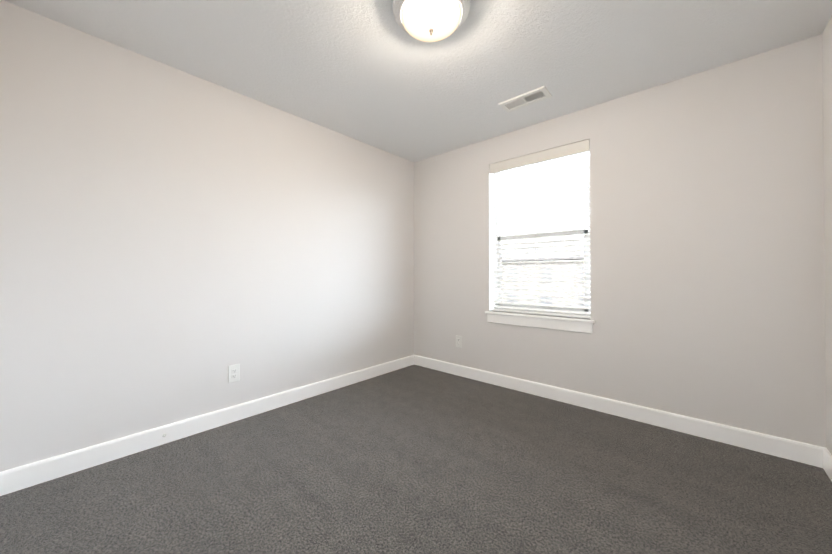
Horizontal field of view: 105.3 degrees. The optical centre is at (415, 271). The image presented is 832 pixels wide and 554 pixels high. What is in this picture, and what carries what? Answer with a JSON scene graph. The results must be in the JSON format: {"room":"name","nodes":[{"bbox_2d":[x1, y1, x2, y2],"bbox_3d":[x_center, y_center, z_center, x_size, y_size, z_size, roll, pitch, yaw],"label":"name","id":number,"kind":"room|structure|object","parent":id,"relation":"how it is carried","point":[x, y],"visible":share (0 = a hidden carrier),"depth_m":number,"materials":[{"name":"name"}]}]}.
{"room":"empty bedroom","nodes":[
{"label":"empty bedroom","id":0,"kind":"room"},
{"bbox_2d":[0,0,413,471],"bbox_3d":[-1.107,-0.116,2.740,0.160,2.440,3.080,0,-1,42],"label":"wall","id":1,"kind":"structure","parent":0,"point":[175,243],"depth_m":2.04,"materials":[{"name":"white paint"}]},
{"bbox_2d":[0,355,415,495],"bbox_3d":[-1.038,1.047,2.677,0.015,0.113,3.030,0,-1,42],"label":"baseboard","id":2,"kind":"structure","parent":1,"relation":"attached to","point":[30,474],"depth_m":2.03,"materials":[{"name":"white wood"}]},
{"bbox_2d":[228,364,239,382],"bbox_3d":[-1.342,0.749,2.341,0.009,0.125,0.078,0,-1,42],"label":"electrical outlet","id":3,"kind":"object","parent":1,"relation":"attached to","point":[233,373],"visible":1,"depth_m":2.34,"materials":[{"name":"white plastic"}]},
{"bbox_2d":[0,365,831,553],"bbox_3d":[0.113,1.156,1.649,3.420,0.120,3.400,0,-1,42],"label":"floor","id":4,"kind":"structure","parent":0,"point":[414,459],"depth_m":1.60,"materials":[{"name":"carpet"}]},
{"bbox_2d":[4,0,831,161],"bbox_3d":[0.113,-1.404,1.669,3.420,0.120,3.400,0,-1,42],"label":"ceiling","id":5,"kind":"structure","parent":0,"point":[372,73],"depth_m":1.92,"materials":[{"name":"white paint"}]},
{"bbox_2d":[393,0,469,41],"bbox_3d":[0.077,-1.273,1.612,0.392,0.143,0.392,0,-1,42],"label":"ceiling light","id":6,"kind":"object","parent":5,"relation":"attached to","point":[429,20],"visible":1,"depth_m":1.57,"materials":[{"name":"white glass"}]},
{"bbox_2d":[498,86,551,111],"bbox_3d":[0.844,-1.332,2.463,0.360,0.011,0.165,0,-1,42],"label":"ceiling vent","id":7,"kind":"object","parent":5,"relation":"in","point":[515,103],"visible":0.98,"depth_m":2.46,"materials":[{"name":"white plastic"}]},
{"bbox_2d":[524,91,543,101],"bbox_3d":[0.844,-1.337,2.463,0.292,0.001,0.097,0,-1,42],"label":"vent duct","id":8,"kind":"object","parent":5,"relation":"attached to","point":[535,96],"visible":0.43,"depth_m":2.42,"materials":[{"name":"grey metal"}]},
{"bbox_2d":[414,34,825,447],"bbox_3d":[1.188,-0.115,2.871,3.420,2.440,0.160,0,-1,42],"label":"wall","id":9,"kind":"structure","parent":0,"point":[707,276],"depth_m":2.19,"materials":[{"name":"white paint"}]},
{"bbox_2d":[456,335,461,347],"bbox_3d":[0.457,0.748,3.399,0.078,0.125,0.009,0,-1,42],"label":"electrical outlet","id":10,"kind":"object","parent":9,"relation":"attached to","point":[459,341],"visible":1,"depth_m":3.39,"materials":[{"name":"white plastic"}]},
{"bbox_2d":[485,311,594,332],"bbox_3d":[1.094,0.444,2.888,0.977,0.107,0.131,0,-1,42],"label":"window sill","id":11,"kind":"structure","parent":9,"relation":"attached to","point":[576,324],"depth_m":2.79,"materials":[{"name":"white wood"}]},
{"bbox_2d":[491,151,590,318],"bbox_3d":[1.135,-0.344,2.941,0.907,1.470,0.147,0,-1,42],"label":"window","id":12,"kind":"structure","parent":9,"relation":"in","point":[584,311],"depth_m":2.87,"materials":[{"name":"white plastic"}]},
{"bbox_2d":[490,139,589,173],"bbox_3d":[1.097,-1.028,2.903,0.899,0.098,0.073,0,-1,42],"label":"blind valance","id":13,"kind":"object","parent":12,"relation":"attached to","point":[580,147],"visible":0.9,"depth_m":2.83,"materials":[{"name":"white wood"}]},
{"bbox_2d":[492,173,504,310],"bbox_3d":[0.817,-0.320,3.158,0.119,1.425,0.056,0,-1,42],"label":"blind cord","id":14,"kind":"object","parent":13,"relation":"hanging from","point":[496,173],"depth_m":3.14,"materials":[{"name":"white fabric"}]},
{"bbox_2d":[535,163,537,312],"bbox_3d":[1.103,-0.332,2.904,0.002,1.405,0.056,0,-1,42],"label":"blind cord","id":15,"kind":"object","parent":13,"relation":"hanging from","point":[537,227],"depth_m":2.89,"materials":[{"name":"white fabric"}]},
{"bbox_2d":[573,155,590,318],"bbox_3d":[1.389,-0.324,2.651,0.119,1.425,0.056,0,-1,42],"label":"blind cord","id":16,"kind":"object","parent":13,"relation":"hanging from","point":[573,155],"depth_m":2.67,"materials":[{"name":"white fabric"}]},
{"bbox_2d":[416,355,819,466],"bbox_3d":[1.130,1.048,2.796,3.100,0.113,0.015,0,-1,42],"label":"baseboard","id":17,"kind":"structure","parent":9,"relation":"attached to","point":[806,453],"depth_m":2.28,"materials":[{"name":"white wood"}]},
{"bbox_2d":[822,16,831,454],"bbox_3d":[1.332,-0.133,0.577,0.160,2.440,3.080,0,-1,42],"label":"wall","id":18,"kind":"structure","parent":0,"point":[827,90],"depth_m":1.73,"materials":[{"name":"white paint"}]},
{"bbox_2d":[820,446,831,480],"bbox_3d":[1.271,1.031,0.629,0.015,0.113,3.030,0,-1,42],"label":"baseboard","id":19,"kind":"structure","parent":18,"relation":"attached to","point":[825,456],"depth_m":1.73,"materials":[{"name":"white wood"}]},
{"bbox_3d":[39.069,4.559,47.886,120.000,0.200,116.000,0,-1,42],"label":"lawn","id":20,"kind":"structure","parent":0,"visible":0},
{"bbox_2d":[502,259,583,305],"bbox_3d":[21.444,0.209,28.799,59.000,8.200,13.000,0,-1,42],"label":"house","id":21,"kind":"object","parent":20,"relation":"on","point":[553,278],"depth_m":29.58,"materials":[{"name":"grey"}]},
{"bbox_2d":[502,236,583,260],"bbox_3d":[15.169,-2.335,33.047,12.800,2.546,9.800,0,-1,42],"label":"house roof","id":22,"kind":"structure","parent":21,"relation":"on","point":[544,249],"depth_m":31.59,"materials":[{"name":"grey"}]},
{"bbox_2d":[507,267,583,305],"bbox_3d":[12.180,1.516,29.646,7.720,3.864,0.050,0,-1,42],"label":"window","id":23,"kind":"structure","parent":21,"relation":"attached to","point":[542,278],"depth_m":29.85,"materials":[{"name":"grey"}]}
]}

